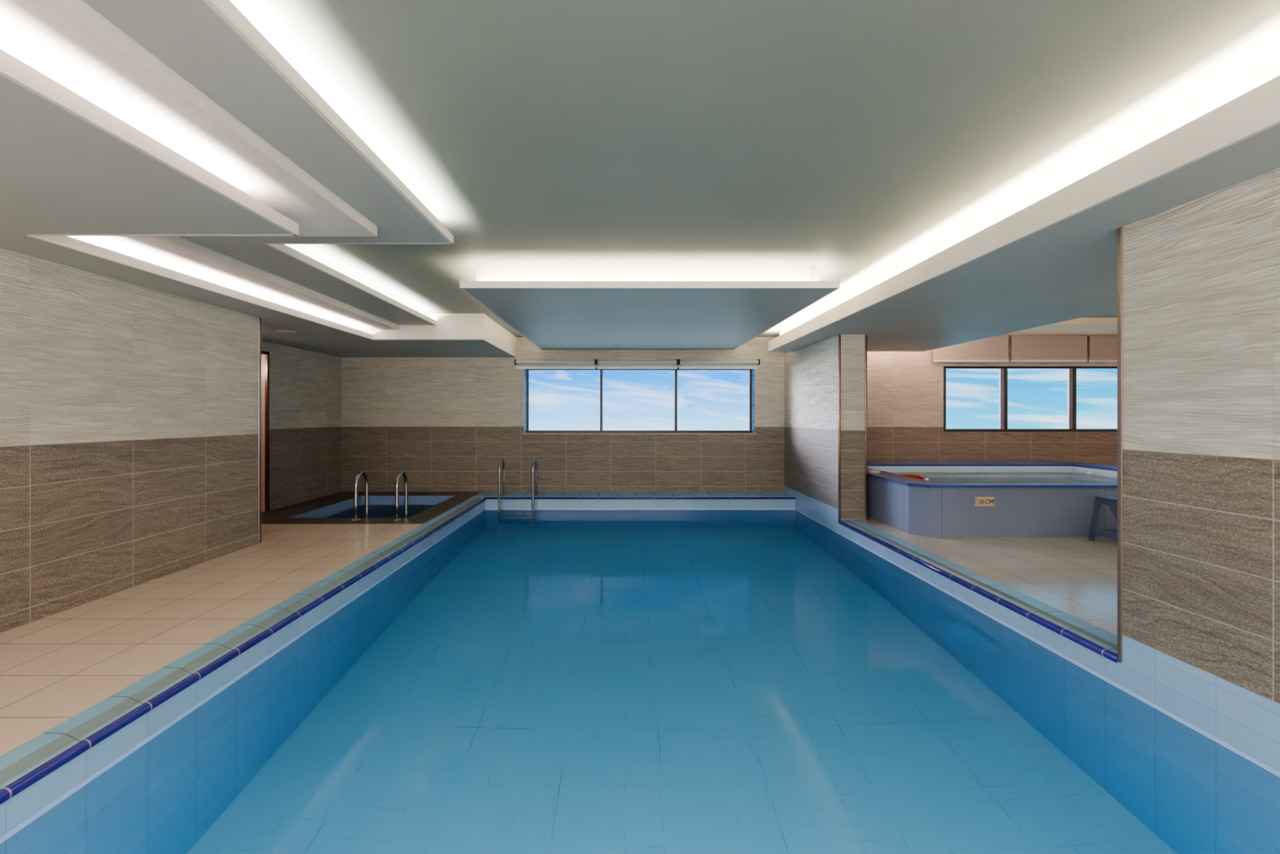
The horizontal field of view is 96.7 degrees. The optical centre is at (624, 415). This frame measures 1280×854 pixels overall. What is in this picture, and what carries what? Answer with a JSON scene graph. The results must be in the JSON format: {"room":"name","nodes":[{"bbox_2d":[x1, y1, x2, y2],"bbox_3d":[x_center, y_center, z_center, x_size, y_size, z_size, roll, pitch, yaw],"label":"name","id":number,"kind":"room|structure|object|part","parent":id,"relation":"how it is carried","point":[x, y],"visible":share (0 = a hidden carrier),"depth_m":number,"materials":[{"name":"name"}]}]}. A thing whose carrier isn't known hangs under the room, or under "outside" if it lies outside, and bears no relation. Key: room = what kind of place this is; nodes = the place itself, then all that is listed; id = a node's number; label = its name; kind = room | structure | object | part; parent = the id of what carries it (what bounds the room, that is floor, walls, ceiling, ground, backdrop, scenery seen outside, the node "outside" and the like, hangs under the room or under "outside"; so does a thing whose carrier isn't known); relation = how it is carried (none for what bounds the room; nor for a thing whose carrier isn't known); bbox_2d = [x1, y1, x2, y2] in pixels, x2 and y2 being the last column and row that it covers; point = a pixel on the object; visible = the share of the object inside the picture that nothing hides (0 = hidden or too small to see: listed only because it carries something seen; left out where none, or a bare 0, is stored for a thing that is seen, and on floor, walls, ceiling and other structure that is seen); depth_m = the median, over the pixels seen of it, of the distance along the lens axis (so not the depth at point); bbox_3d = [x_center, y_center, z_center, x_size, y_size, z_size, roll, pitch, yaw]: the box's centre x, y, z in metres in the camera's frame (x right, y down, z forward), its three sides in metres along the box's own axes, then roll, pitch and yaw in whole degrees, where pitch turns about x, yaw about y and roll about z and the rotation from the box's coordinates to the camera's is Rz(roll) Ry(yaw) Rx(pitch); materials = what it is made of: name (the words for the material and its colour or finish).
{"room":"spa","nodes":[
{"label":"spa","id":0,"kind":"room"},
{"bbox_2d":[0,247,257,632],"bbox_3d":[-4.275,0.087,1.545,1.350,2.365,8.090,0,0,0],"label":"wall","id":1,"kind":"structure","parent":0,"point":[129,411],"depth_m":4.00,"materials":[{"name":"tile"}]},
{"bbox_2d":[257,317,261,543],"bbox_3d":[-3.602,0.140,5.600,0.024,2.220,0.036,0,0,0],"label":"trim","id":2,"kind":"structure","parent":1,"relation":"attached to","point":[259,318],"depth_m":5.58,"materials":[{"name":"metal"}]},
{"bbox_2d":[0,0,399,329],"bbox_3d":[-3.230,-1.126,2.370,3.440,0.062,9.740,0,0,0],"label":"ceiling light","id":3,"kind":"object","parent":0,"point":[69,42],"depth_m":2.24,"materials":[{"name":"paint"}]},
{"bbox_2d":[0,524,422,756],"bbox_3d":[-3.606,1.280,2.050,2.688,0.060,9.100,0,0,0],"label":"floor","id":4,"kind":"structure","parent":0,"point":[55,668],"depth_m":3.44,"materials":[{"name":"tile"}]},
{"bbox_2d":[261,491,481,524],"bbox_3d":[-3.516,1.279,8.000,2.369,0.062,2.800,0,0,0],"label":"surround","id":5,"kind":"object","parent":4,"relation":"on","point":[282,515],"visible":0.64,"depth_m":7.58,"materials":[{"name":"tile"}]},
{"bbox_2d":[351,471,368,520],"bbox_3d":[-3.235,1.262,6.968,0.112,1.176,0.366,0,0,0],"label":"handrail","id":6,"kind":"object","parent":5,"relation":"on","point":[356,482],"visible":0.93,"depth_m":6.97,"materials":[{"name":"metal"}]},
{"bbox_2d":[290,495,448,517],"bbox_3d":[-3.400,1.725,7.968,1.480,0.950,1.965,0,0,0],"label":"basin","id":7,"kind":"object","parent":5,"relation":"in","point":[329,510],"visible":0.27,"depth_m":8.02,"materials":[{"name":"tile"}]},
{"bbox_2d":[325,504,435,517],"bbox_3d":[-3.400,1.823,7.968,1.500,0.855,1.985,0,0,0],"label":"water","id":8,"kind":"object","parent":7,"relation":"in","point":[375,510],"visible":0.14,"depth_m":8.32,"materials":[{"name":"blue liquid"}]},
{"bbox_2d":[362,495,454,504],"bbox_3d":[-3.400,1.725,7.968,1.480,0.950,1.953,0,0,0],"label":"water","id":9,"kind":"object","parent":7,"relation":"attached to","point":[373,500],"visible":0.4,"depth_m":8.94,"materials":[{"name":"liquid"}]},
{"bbox_2d":[391,471,408,520],"bbox_3d":[-2.742,1.262,6.968,0.112,1.176,0.366,0,0,0],"label":"handrail","id":10,"kind":"object","parent":5,"relation":"on","point":[406,482],"visible":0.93,"depth_m":6.90,"materials":[{"name":"metal"}]},
{"bbox_2d":[0,501,484,843],"bbox_3d":[-2.140,2.040,4.625,0.001,1.460,8.350,0,0,0],"label":"wall","id":11,"kind":"structure","parent":0,"point":[20,810],"depth_m":2.67,"materials":[{"name":"tile"}]},
{"bbox_2d":[0,498,485,804],"bbox_3d":[-2.141,1.295,4.300,0.046,0.044,9.000,0,0,0],"label":"left nosing","id":12,"kind":"structure","parent":11,"relation":"attached to","point":[9,791],"depth_m":2.65,"materials":[{"name":"blue tile"}]},
{"bbox_2d":[0,497,483,789],"bbox_3d":[-2.161,1.278,4.360,0.029,0.008,9.120,0,0,0],"label":"left coping edge","id":13,"kind":"structure","parent":12,"relation":"on","point":[11,780],"depth_m":2.72,"materials":[{"name":"beige tile"}]},
{"bbox_2d":[0,495,482,785],"bbox_3d":[-2.198,1.262,4.360,0.052,0.024,9.121,0,0,-1],"label":"gutter","id":14,"kind":"object","parent":13,"relation":"on","point":[31,759],"visible":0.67,"depth_m":2.75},
{"bbox_2d":[0,48,515,357],"bbox_3d":[-3.353,-1.138,3.450,3.195,0.338,11.900,0,0,0],"label":"ceiling","id":15,"kind":"structure","parent":0,"point":[60,173],"depth_m":2.70,"materials":[{"name":"paint"}]},
{"bbox_2d":[275,329,296,333],"bbox_3d":[-3.890,-0.963,6.520,0.210,0.014,0.210,0,0,0],"label":"ceiling vent","id":16,"kind":"object","parent":15,"relation":"in","point":[276,331],"visible":1,"depth_m":6.48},
{"bbox_2d":[82,0,453,324],"bbox_3d":[-3.051,-1.231,2.370,3.797,0.150,9.740,0,0,0],"label":"ceiling","id":17,"kind":"structure","parent":0,"point":[188,37],"depth_m":2.32,"materials":[{"name":"paint"}]},
{"bbox_2d":[261,340,341,511],"bbox_3d":[-4.765,0.075,7.495,0.160,2.450,3.810,0,0,0],"label":"wall","id":18,"kind":"structure","parent":0,"point":[305,385],"depth_m":8.29,"materials":[{"name":"tile"}]},
{"bbox_2d":[341,337,784,491],"bbox_3d":[-1.145,0.000,9.480,7.610,2.700,0.160,0,0,0],"label":"wall","id":19,"kind":"structure","parent":0,"point":[448,424],"depth_m":9.40,"materials":[{"name":"tile"}]},
{"bbox_2d":[514,359,595,368],"bbox_3d":[-1.141,-0.852,9.345,1.330,0.157,0.110,0,0,0],"label":"roller blind","id":20,"kind":"object","parent":19,"relation":"attached to","point":[521,364],"visible":1,"depth_m":9.35,"materials":[{"name":"fabric"}]},
{"bbox_2d":[596,359,678,368],"bbox_3d":[0.200,-0.852,9.345,1.336,0.157,0.110,0,0,0],"label":"roller blind","id":21,"kind":"object","parent":19,"relation":"attached to","point":[602,364],"visible":1,"depth_m":9.35,"materials":[{"name":"fabric"}]},
{"bbox_2d":[521,368,756,434],"bbox_3d":[0.233,-0.249,9.476,3.875,1.105,0.159,0,0,0],"label":"window","id":22,"kind":"structure","parent":19,"relation":"in","point":[526,431],"depth_m":9.45,"materials":[{"name":"black metal"}]},
{"bbox_2d":[678,359,759,368],"bbox_3d":[1.540,-0.852,9.345,1.329,0.157,0.110,0,0,0],"label":"roller blind","id":23,"kind":"object","parent":19,"relation":"attached to","point":[684,364],"visible":0.96,"depth_m":9.35,"materials":[{"name":"fabric"}]},
{"bbox_2d":[484,498,795,510],"bbox_3d":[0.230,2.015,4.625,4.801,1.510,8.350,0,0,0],"label":"wall","id":24,"kind":"structure","parent":0,"point":[490,504],"depth_m":8.80,"materials":[{"name":"tile"}]},
{"bbox_2d":[474,491,795,497],"bbox_3d":[0.135,1.258,9.090,4.991,0.021,0.620,0,0,0],"label":"ledge","id":25,"kind":"object","parent":24,"relation":"on","point":[483,494],"visible":0.94,"depth_m":9.07,"materials":[{"name":"white tile"}]},
{"bbox_2d":[497,458,539,511],"bbox_3d":[-1.650,1.513,8.796,0.610,1.714,0.412,0,0,0],"label":"pool ladder","id":26,"kind":"object","parent":25,"relation":"attached to","point":[534,462],"visible":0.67,"depth_m":8.62,"materials":[{"name":"metal"}]},
{"bbox_3d":[-1.903,1.513,8.785,0.037,1.714,0.367,0,0,0],"label":"rail","id":27,"kind":"part","parent":26,"relation":"part of","materials":[{"name":"metal"}]},
{"bbox_3d":[-1.397,1.513,8.785,0.037,1.714,0.367,0,0,0],"label":"rail","id":28,"kind":"part","parent":26,"relation":"part of","materials":[{"name":"metal"}]},
{"bbox_2d":[483,497,795,498],"bbox_3d":[0.225,1.266,8.788,4.811,0.034,0.034,0,0,0],"label":"nosing back","id":29,"kind":"structure","parent":25,"relation":"attached to","point":[483,497],"depth_m":8.77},
{"bbox_2d":[229,0,1279,337],"bbox_3d":[2.150,-1.337,3.500,14.200,0.107,12.000,0,0,0],"label":"ceiling","id":30,"kind":"structure","parent":0,"point":[846,140],"depth_m":2.44,"materials":[{"name":"paint"}]},
{"bbox_2d":[459,266,839,350],"bbox_3d":[0.210,-1.198,7.099,3.234,0.217,4.522,0,0,0],"label":"ceiling panel","id":31,"kind":"object","parent":30,"relation":"attached to","point":[553,308],"visible":1,"depth_m":5.50,"materials":[{"name":"paint"}]},
{"bbox_2d":[933,335,1008,362],"bbox_3d":[5.536,-1.074,9.108,1.203,0.418,0.024,0,0,0],"label":"blind","id":32,"kind":"object","parent":30,"relation":"hanging from","point":[994,348],"visible":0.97,"depth_m":9.11,"materials":[{"name":"beige fabric"}]},
{"bbox_2d":[1011,335,1088,362],"bbox_3d":[6.795,-1.074,9.108,1.212,0.418,0.024,0,0,0],"label":"blind","id":33,"kind":"object","parent":30,"relation":"hanging from","point":[1024,348],"visible":1,"depth_m":9.11,"materials":[{"name":"beige fabric"}]},
{"bbox_2d":[1088,335,1117,362],"bbox_3d":[8.042,-1.074,9.108,1.212,0.418,0.024,0,0,0],"label":"blind","id":34,"kind":"object","parent":30,"relation":"hanging from","point":[1102,348],"visible":0.44,"depth_m":9.11,"materials":[{"name":"beige fabric"}]},
{"bbox_2d":[784,335,838,509],"bbox_3d":[2.796,-0.100,8.223,0.329,2.500,2.455,0,0,0],"label":"wall","id":35,"kind":"structure","parent":0,"point":[811,371],"depth_m":7.98,"materials":[{"name":"tile"}]},
{"bbox_2d":[838,334,840,520],"bbox_3d":[2.633,0.150,6.985,0.024,2.300,0.024,0,0,0],"label":"trim","id":36,"kind":"structure","parent":35,"relation":"attached to","point":[839,335],"depth_m":6.97,"materials":[{"name":"brown metal"}]},
{"bbox_2d":[865,334,866,519],"bbox_3d":[2.957,0.137,6.985,0.024,2.274,0.024,0,0,0],"label":"trim","id":37,"kind":"structure","parent":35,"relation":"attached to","point":[865,335],"depth_m":6.97,"materials":[{"name":"brown metal"}]},
{"bbox_2d":[784,485,841,520],"bbox_3d":[2.793,1.230,8.200,0.314,0.160,2.400,0,0,0],"label":"wall","id":38,"kind":"structure","parent":0,"point":[788,490],"depth_m":9.10,"materials":[{"name":"tile"}]},
{"bbox_2d":[840,334,865,519],"bbox_3d":[2.794,0.135,6.992,0.322,2.290,0.014,0,0,0],"label":"pillar face","id":39,"kind":"structure","parent":0,"point":[852,346],"depth_m":6.99,"materials":[{"name":"tile"}]},
{"bbox_2d":[858,516,1117,635],"bbox_3d":[6.125,1.305,3.450,6.550,0.060,11.900,0,0,0],"label":"floor","id":40,"kind":"structure","parent":0,"point":[1076,576],"depth_m":4.83,"materials":[{"name":"tile"}]},
{"bbox_2d":[848,520,1117,644],"bbox_3d":[2.795,1.286,5.000,0.110,0.030,3.940,0,0,0],"label":"coping","id":41,"kind":"object","parent":40,"relation":"on","point":[1094,629],"visible":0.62,"depth_m":4.14},
{"bbox_2d":[844,520,1117,649],"bbox_3d":[2.709,1.274,5.000,0.062,0.003,3.940,0,0,0],"label":"rib","id":42,"kind":"object","parent":41,"relation":"on","point":[1050,615],"visible":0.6,"depth_m":4.04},
{"bbox_2d":[866,462,1117,537],"bbox_3d":[5.085,0.999,7.463,4.070,0.552,2.975,0,0,0],"label":"hot tub","id":43,"kind":"object","parent":40,"relation":"on","point":[912,505],"visible":0.64,"depth_m":6.01,"materials":[{"name":"tile"}]},
{"bbox_2d":[866,469,880,472],"bbox_3d":[3.200,0.709,7.330,0.193,0.027,0.197,0,0,0],"label":"folded cloth","id":44,"kind":"object","parent":43,"relation":"on","point":[868,470],"visible":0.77,"depth_m":7.26,"materials":[{"name":"white fabric"}]},
{"bbox_2d":[974,496,994,506],"bbox_3d":[3.795,0.901,6.004,0.200,0.098,0.008,0,0,0],"label":"sign","id":45,"kind":"object","parent":43,"relation":"attached to","point":[979,500],"visible":1,"depth_m":6.00,"materials":[{"name":"beige plastic"}]},
{"bbox_2d":[888,471,1117,483],"bbox_3d":[5.060,1.042,7.320,3.340,0.405,2.480,0,0,0],"label":"pool water","id":46,"kind":"object","parent":43,"relation":"in","point":[937,477],"visible":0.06,"depth_m":7.72,"materials":[{"name":"liquid"}]},
{"bbox_2d":[900,474,928,480],"bbox_3d":[3.660,0.820,7.360,0.472,0.104,0.532,0,0,14],"label":"ring","id":47,"kind":"object","parent":46,"relation":"on","point":[917,476],"visible":0.21,"depth_m":7.42,"materials":[{"name":"red plastic"}]},
{"bbox_2d":[1088,495,1117,541],"bbox_3d":[4.980,1.046,5.620,0.420,0.459,0.480,0,0,0],"label":"plastic stool","id":48,"kind":"object","parent":40,"relation":"on","point":[1110,500],"visible":0.27,"depth_m":5.77,"materials":[{"name":"blue plastic"}]},
{"bbox_3d":[4.980,0.832,5.620,0.346,0.032,0.412,0,0,0],"label":"seat","id":49,"kind":"part","parent":48,"relation":"part of","materials":[{"name":"blue plastic"}]},
{"bbox_3d":[4.980,1.180,5.842,0.387,0.050,0.024,0,0,0],"label":"rail","id":50,"kind":"part","parent":48,"relation":"part of","materials":[{"name":"blue plastic"}]},
{"bbox_2d":[866,336,1117,466],"bbox_3d":[6.180,-0.075,9.280,6.440,2.850,0.160,0,0,0],"label":"wall","id":51,"kind":"structure","parent":0,"point":[905,389],"depth_m":9.20,"materials":[{"name":"tile"}]},
{"bbox_2d":[943,366,1117,431],"bbox_3d":[6.875,-0.278,9.274,3.410,1.065,0.056,0,0,0],"label":"window","id":52,"kind":"structure","parent":51,"relation":"in","point":[1072,371],"depth_m":9.25,"materials":[{"name":"grey"}]},
{"bbox_2d":[768,51,1279,351],"bbox_3d":[3.425,-1.204,3.151,2.414,0.411,11.302,0,0,0],"label":"ceiling","id":53,"kind":"structure","parent":0,"point":[1067,269],"depth_m":3.43,"materials":[{"name":"paint"}]},
{"bbox_2d":[794,490,1279,777],"bbox_3d":[2.630,1.960,4.485,0.001,1.620,8.670,0,0,0],"label":"wall","id":54,"kind":"structure","parent":0,"point":[1242,721],"depth_m":2.80,"materials":[{"name":"tile"}]},
{"bbox_2d":[838,520,1119,662],"bbox_3d":[2.634,1.298,5.005,0.044,0.044,3.930,0,0,0],"label":"right nosing","id":55,"kind":"structure","parent":54,"relation":"attached to","point":[1075,637],"depth_m":3.92,"materials":[{"name":"blue tile"}]},
{"bbox_2d":[841,520,1117,653],"bbox_3d":[2.661,1.276,5.000,0.035,0.008,3.940,0,0,0],"label":"right coping edge","id":56,"kind":"structure","parent":55,"relation":"on","point":[1100,643],"depth_m":3.98,"materials":[{"name":"beige tile"}]},
{"bbox_2d":[1083,310,1117,317],"bbox_3d":[6.180,-1.430,3.400,6.440,0.080,11.800,0,0,0],"label":"ceiling","id":57,"kind":"structure","parent":0,"point":[1112,313],"depth_m":7.87,"materials":[{"name":"paint"}]},
{"bbox_2d":[1122,167,1279,703],"bbox_3d":[2.761,0.200,0.258,0.258,2.700,5.515,0,0,0],"label":"wall","id":58,"kind":"structure","parent":0,"point":[1202,275],"depth_m":2.57,"materials":[{"name":"tile"}]},
{"bbox_2d":[1117,226,1123,662],"bbox_3d":[2.640,0.152,3.022,0.032,2.305,0.028,0,0,0],"label":"trim","id":59,"kind":"structure","parent":58,"relation":"attached to","point":[1120,231],"depth_m":3.01,"materials":[{"name":"brown"}]},
{"label":"floor","id":60,"kind":"structure","parent":0,"visible":0},
{"bbox_2d":[0,510,1279,853],"bbox_3d":[0.230,2.135,4.625,4.841,1.370,8.390,0,0,0],"label":"pool water","id":61,"kind":"object","parent":60,"relation":"on","point":[537,682],"visible":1,"depth_m":2.58,"materials":[{"name":"blue liquid"}]},
{"bbox_3d":[-5.215,0.060,6.950,0.740,2.420,1.300,0,0,0],"label":"wall","id":62,"kind":"structure","parent":0,"visible":0},
{"bbox_2d":[261,351,269,511],"bbox_3d":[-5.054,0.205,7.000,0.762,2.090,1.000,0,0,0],"label":"door","id":63,"kind":"structure","parent":62,"relation":"in","point":[264,355],"depth_m":7.45,"materials":[{"name":"brown metal"}]}
]}

